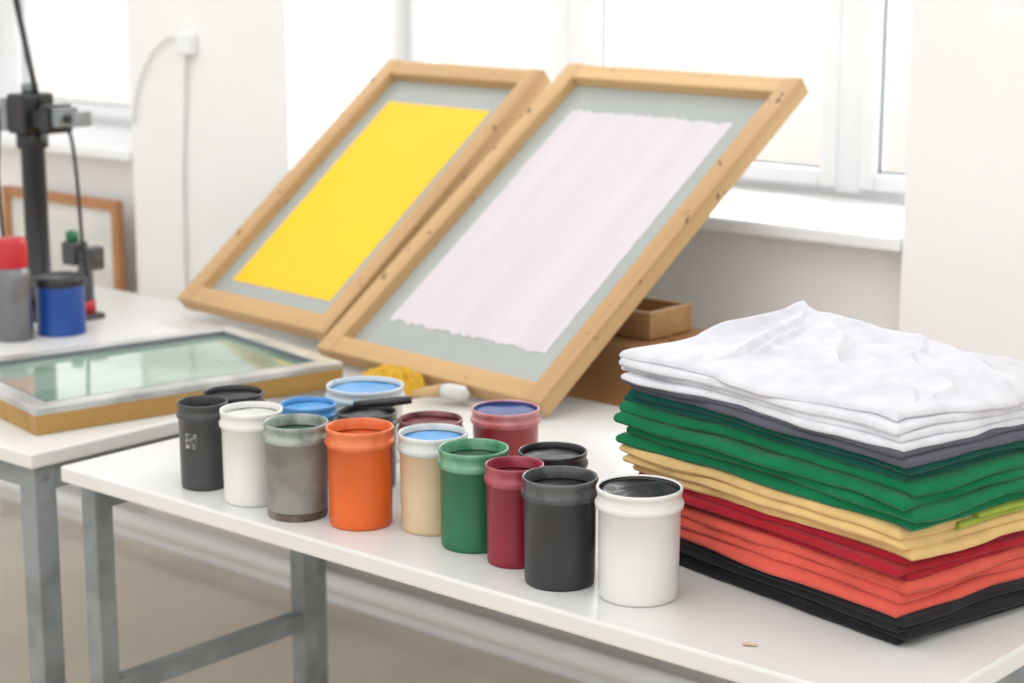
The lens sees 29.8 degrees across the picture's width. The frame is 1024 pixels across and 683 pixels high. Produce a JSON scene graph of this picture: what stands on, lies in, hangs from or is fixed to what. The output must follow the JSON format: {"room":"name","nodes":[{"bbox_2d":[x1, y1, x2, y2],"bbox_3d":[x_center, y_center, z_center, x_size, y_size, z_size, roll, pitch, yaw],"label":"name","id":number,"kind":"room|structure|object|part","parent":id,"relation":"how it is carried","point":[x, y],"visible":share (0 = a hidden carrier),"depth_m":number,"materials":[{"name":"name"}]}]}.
{"room":"print shop","nodes":[
{"label":"print shop","id":0,"kind":"room"},
{"bbox_2d":[0,498,581,682],"bbox_3d":[-1.096,1.231,1.930,8.800,0.100,6.040,10,15,40],"label":"floor","id":1,"kind":"structure","parent":0,"point":[168,602],"depth_m":4.41,"materials":[{"name":"concrete"}]},
{"bbox_2d":[0,286,367,682],"bbox_3d":[-1.035,0.362,4.012,1.590,0.750,1.010,10,15,40],"label":"worktable","id":2,"kind":"object","parent":1,"relation":"on","point":[32,462],"visible":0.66,"depth_m":3.17,"materials":[{"name":"laminate"}]},
{"bbox_2d":[0,236,33,341],"bbox_3d":[-1.019,-0.108,3.917,0.078,0.209,0.078,10,15,40],"label":"spray can","id":3,"kind":"object","parent":2,"relation":"on","point":[16,302],"visible":1,"depth_m":3.89,"materials":[{"name":"silver metal"}]},
{"bbox_2d":[0,0,91,322],"bbox_3d":[-1.035,-0.396,4.138,0.386,0.682,0.140,10,15,40],"label":"stand","id":4,"kind":"object","parent":2,"relation":"on","point":[31,114],"visible":0.8,"depth_m":4.10,"materials":[{"name":"black metal"}]},
{"bbox_2d":[33,271,86,336],"bbox_3d":[-0.937,-0.078,3.989,0.106,0.121,0.106,10,15,40],"label":"paint can","id":5,"kind":"object","parent":2,"relation":"on","point":[60,295],"visible":1,"depth_m":3.95,"materials":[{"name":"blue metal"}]},
{"bbox_3d":[-0.937,-0.127,3.979,0.106,0.021,0.106,10,15,40],"label":"lid","id":6,"kind":"part","parent":5,"relation":"part of","materials":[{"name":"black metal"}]},
{"bbox_2d":[61,230,104,320],"bbox_3d":[-0.919,-0.143,4.133,0.106,0.190,0.060,10,15,40],"label":"clamp","id":7,"kind":"object","parent":2,"relation":"on","point":[71,248],"visible":0.78,"depth_m":4.12,"materials":[{"name":"metal"}]},
{"bbox_3d":[-0.948,-0.227,4.140,0.028,0.030,0.028,10,15,40],"label":"green knob","id":8,"kind":"part","parent":7,"relation":"part of","materials":[{"name":"green plastic"}]},
{"bbox_3d":[-1.146,0.402,3.885,1.557,0.724,0.637,10,15,40],"label":"steel frame","id":9,"kind":"part","parent":2,"relation":"part of","materials":[{"name":"grey metal"}]},
{"bbox_2d":[0,326,342,435],"bbox_3d":[-0.672,0.062,3.500,0.597,0.047,0.422,-9,15,-36],"label":"screen frame","id":10,"kind":"object","parent":2,"relation":"on","point":[92,385],"visible":0.97,"depth_m":3.45,"materials":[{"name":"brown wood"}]},
{"bbox_2d":[177,59,550,341],"bbox_3d":[-0.317,-0.322,4.093,0.617,0.509,0.515,-11,16,-42],"label":"frame","id":11,"kind":"object","parent":2,"relation":"on","point":[415,132],"visible":0.99,"depth_m":4.09,"materials":[{"name":"yellow fabric"}]},
{"bbox_2d":[61,385,1023,682],"bbox_3d":[0.148,0.592,2.912,1.490,0.750,0.880,10,15,40],"label":"worktable","id":12,"kind":"object","parent":1,"relation":"on","point":[704,629],"visible":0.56,"depth_m":2.51,"materials":[{"name":"laminate"}]},
{"bbox_2d":[176,395,227,490],"bbox_3d":[-0.460,0.152,2.867,0.078,0.130,0.078,10,15,40],"label":"tub","id":13,"kind":"object","parent":12,"relation":"on","point":[200,434],"visible":0.87,"depth_m":2.84,"materials":[{"name":"grey plastic"}]},
{"bbox_2d":[202,385,264,403],"bbox_3d":[-0.430,0.135,2.977,0.098,0.118,0.098,10,15,40],"label":"tub","id":14,"kind":"object","parent":12,"relation":"on","point":[233,393],"visible":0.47,"depth_m":2.99,"materials":[{"name":"grey plastic"}]},
{"bbox_2d":[219,401,282,507],"bbox_3d":[-0.377,0.164,2.793,0.094,0.137,0.094,10,15,40],"label":"tub","id":15,"kind":"object","parent":12,"relation":"on","point":[240,423],"visible":0.8,"depth_m":2.76,"materials":[{"name":"white plastic"}]},
{"bbox_2d":[262,414,328,521],"bbox_3d":[-0.305,0.179,2.722,0.094,0.136,0.094,10,15,40],"label":"tub","id":16,"kind":"object","parent":12,"relation":"on","point":[295,447],"visible":0.97,"depth_m":2.69,"materials":[{"name":"grey plastic"}]},
{"bbox_2d":[280,396,336,422],"bbox_3d":[-0.308,0.149,2.913,0.088,0.116,0.088,10,15,40],"label":"tub","id":17,"kind":"object","parent":12,"relation":"on","point":[322,406],"visible":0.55,"depth_m":2.91,"materials":[{"name":"blue plastic"}]},
{"bbox_2d":[324,418,394,531],"bbox_3d":[-0.212,0.185,2.682,0.098,0.140,0.098,10,15,40],"label":"tub","id":18,"kind":"object","parent":12,"relation":"on","point":[359,450],"visible":1,"depth_m":2.65,"materials":[{"name":"orange plastic"}]},
{"bbox_2d":[325,376,404,461],"bbox_3d":[-0.230,0.126,3.016,0.125,0.120,0.125,10,15,40],"label":"tub","id":19,"kind":"object","parent":12,"relation":"on","point":[347,390],"visible":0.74,"depth_m":3.00,"materials":[{"name":"white plastic"}]},
{"bbox_2d":[336,405,397,486],"bbox_3d":[-0.216,0.159,2.874,0.094,0.114,0.094,10,15,40],"label":"tub","id":20,"kind":"object","parent":12,"relation":"on","point":[389,413],"visible":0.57,"depth_m":2.87,"materials":[{"name":"black plastic"}]},
{"bbox_2d":[353,396,411,408],"bbox_3d":[-0.192,0.090,2.858,0.087,0.021,0.014,1,12,6],"label":"spatula","id":21,"kind":"object","parent":20,"relation":"on","point":[399,400],"visible":1,"depth_m":2.85,"materials":[{"name":"black plastic"}]},
{"bbox_2d":[362,364,426,397],"bbox_3d":[-0.218,0.069,3.449,0.109,0.050,0.096,10,15,40],"label":"rag","id":22,"kind":"object","parent":12,"relation":"on","point":[411,380],"visible":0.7,"depth_m":3.44,"materials":[{"name":"fabric"}]},
{"bbox_2d":[397,411,462,431],"bbox_3d":[-0.119,0.168,2.828,0.098,0.114,0.098,10,15,40],"label":"tub","id":23,"kind":"object","parent":12,"relation":"on","point":[419,417],"visible":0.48,"depth_m":2.84,"materials":[{"name":"red plastic"}]},
{"bbox_2d":[397,423,467,535],"bbox_3d":[-0.109,0.191,2.661,0.100,0.137,0.100,10,15,40],"label":"tub","id":24,"kind":"object","parent":12,"relation":"on","point":[418,444],"visible":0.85,"depth_m":2.63,"materials":[{"name":"beige plastic"}]},
{"bbox_2d":[412,383,470,401],"bbox_3d":[-0.124,0.088,3.373,0.106,0.032,0.030,3,12,12],"label":"brush","id":25,"kind":"object","parent":12,"relation":"on","point":[460,393],"visible":1,"depth_m":3.36,"materials":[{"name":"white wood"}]},
{"bbox_3d":[-0.150,0.086,3.378,0.053,0.025,0.024,3,12,12],"label":"handle","id":26,"kind":"part","parent":25,"relation":"part of","materials":[{"name":"brown wood"}]},
{"bbox_2d":[437,438,508,553],"bbox_3d":[-0.051,0.208,2.585,0.098,0.136,0.098,10,15,40],"label":"tub","id":27,"kind":"object","parent":12,"relation":"on","point":[462,472],"visible":0.87,"depth_m":2.55,"materials":[{"name":"green plastic"}]},
{"bbox_2d":[470,399,540,455],"bbox_3d":[-0.010,0.156,2.877,0.106,0.118,0.106,10,15,40],"label":"tub","id":28,"kind":"object","parent":12,"relation":"on","point":[514,423],"visible":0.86,"depth_m":2.83,"materials":[{"name":"red plastic"}]},
{"bbox_2d":[484,456,543,568],"bbox_3d":[0.003,0.224,2.516,0.080,0.133,0.080,10,15,40],"label":"tub","id":29,"kind":"object","parent":12,"relation":"on","point":[503,476],"visible":0.68,"depth_m":2.49,"materials":[{"name":"red plastic"}]},
{"bbox_3d":[0.028,0.631,2.787,1.455,0.724,0.470,10,15,40],"label":"steel frame","id":30,"kind":"part","parent":12,"relation":"part of","materials":[{"name":"grey metal"}]},
{"bbox_2d":[518,441,587,467],"bbox_3d":[0.056,0.206,2.636,0.098,0.118,0.098,10,15,40],"label":"tub","id":31,"kind":"object","parent":12,"relation":"on","point":[552,453],"visible":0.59,"depth_m":2.64,"materials":[{"name":"black plastic"}]},
{"bbox_2d":[521,466,598,591],"bbox_3d":[0.061,0.237,2.437,0.100,0.139,0.100,10,15,40],"label":"tub","id":32,"kind":"object","parent":12,"relation":"on","point":[560,508],"visible":0.98,"depth_m":2.40,"materials":[{"name":"black plastic"}]},
{"bbox_2d":[316,63,807,415],"bbox_3d":[0.091,-0.228,3.647,0.700,0.539,0.620,-11,16,-42],"label":"frame","id":33,"kind":"object","parent":12,"relation":"on","point":[511,290],"visible":0.99,"depth_m":3.63,"materials":[{"name":"white fabric"}]},
{"bbox_2d":[595,474,683,607],"bbox_3d":[0.158,0.247,2.384,0.110,0.141,0.110,10,15,40],"label":"tub","id":34,"kind":"object","parent":12,"relation":"on","point":[639,515],"visible":1,"depth_m":2.35,"materials":[{"name":"white plastic"}]},
{"bbox_2d":[742,643,756,645],"bbox_3d":[0.275,0.350,2.225,0.018,0.001,0.006,3,12,12],"label":"flake","id":35,"kind":"object","parent":12,"relation":"on","point":[742,643],"visible":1,"depth_m":2.22,"materials":[{"name":"beige wood"}]},
{"bbox_2d":[613,301,1023,644],"bbox_3d":[0.439,0.140,2.475,0.386,0.311,0.526,-9,15,-36],"label":"t-shirts","id":36,"kind":"object","parent":12,"relation":"on","point":[866,478],"visible":0.98,"depth_m":2.31,"materials":[{"name":"multicoloured fabric"}]},
{"bbox_2d":[0,0,1023,682],"bbox_3d":[0.752,-0.755,3.616,8.700,3.100,0.510,10,15,40],"label":"wall","id":37,"kind":"structure","parent":0,"point":[266,79],"depth_m":4.25,"materials":[{"name":"paint"}]},
{"bbox_2d":[1,185,126,291],"bbox_3d":[-1.185,-0.164,5.090,0.500,0.460,0.022,10,15,40],"label":"picture frame","id":38,"kind":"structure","parent":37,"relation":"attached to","point":[102,219],"depth_m":5.00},
{"bbox_2d":[0,0,132,161],"bbox_3d":[-1.418,-1.353,5.370,1.610,1.548,0.472,10,15,40],"label":"window","id":39,"kind":"structure","parent":37,"relation":"in","point":[103,140],"depth_m":5.50,"materials":[{"name":"white paint"}]},
{"bbox_3d":[-1.300,-1.380,5.504,1.536,1.450,0.052,10,15,40],"label":"sashes","id":40,"kind":"part","parent":39,"relation":"part of","materials":[{"name":"white plastic"}]},
{"bbox_2d":[20,0,130,106],"bbox_3d":[-1.303,-1.367,5.504,1.460,1.354,0.003,10,15,40],"label":"gaskets","id":41,"kind":"object","parent":39,"relation":"attached to","point":[20,0],"visible":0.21,"depth_m":5.63,"materials":[{"name":"grey rubber"}]},
{"bbox_2d":[132,33,196,287],"bbox_3d":[-0.859,-0.248,4.783,0.251,1.030,0.030,10,15,40],"label":"wall socket","id":42,"kind":"object","parent":37,"relation":"attached to","point":[186,43],"visible":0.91,"depth_m":4.68,"materials":[{"name":"white paint"}]},
{"bbox_2d":[0,479,696,682],"bbox_3d":[0.513,0.691,3.637,8.500,0.260,0.048,10,15,40],"label":"baseboard","id":43,"kind":"structure","parent":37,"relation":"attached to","point":[584,660],"depth_m":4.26,"materials":[{"name":"white paint"}]},
{"bbox_2d":[287,0,904,251],"bbox_3d":[0.237,-1.060,3.967,1.610,1.548,0.472,10,15,40],"label":"window","id":44,"kind":"structure","parent":37,"relation":"in","point":[872,224],"depth_m":3.90,"materials":[{"name":"white paint"}]},
{"bbox_3d":[0.368,-1.104,4.112,1.610,1.520,0.072,10,15,40],"label":"frame","id":45,"kind":"part","parent":44,"relation":"part of","materials":[{"name":"white paint"}]},
{"bbox_3d":[0.355,-1.086,4.100,1.536,1.450,0.052,10,15,40],"label":"sashes","id":46,"kind":"part","parent":44,"relation":"part of","materials":[{"name":"white plastic"}]},
{"bbox_2d":[429,0,904,175],"bbox_3d":[0.353,-1.074,4.100,1.460,1.354,0.003,10,15,40],"label":"gaskets","id":47,"kind":"object","parent":44,"relation":"attached to","point":[604,1],"visible":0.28,"depth_m":3.90,"materials":[{"name":"grey rubber"}]},
{"bbox_3d":[0.208,0.277,3.759,0.570,0.180,0.430,10,15,40],"label":"wall shelf","id":48,"kind":"object","parent":37,"relation":"attached to","visible":0},
{"bbox_2d":[565,328,704,405],"bbox_3d":[0.141,0.084,3.648,0.480,0.240,0.222,10,15,40],"label":"carton","id":49,"kind":"object","parent":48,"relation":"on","point":[601,382],"visible":0.02,"depth_m":3.48,"materials":[{"name":"brown cardboard"}]},
{"bbox_2d":[614,297,691,339],"bbox_3d":[0.214,-0.050,3.578,0.205,0.050,0.130,10,15,40],"label":"wooden box","id":50,"kind":"object","parent":49,"relation":"on","point":[653,318],"visible":0.49,"depth_m":3.50,"materials":[{"name":"brown wood"}]}
]}

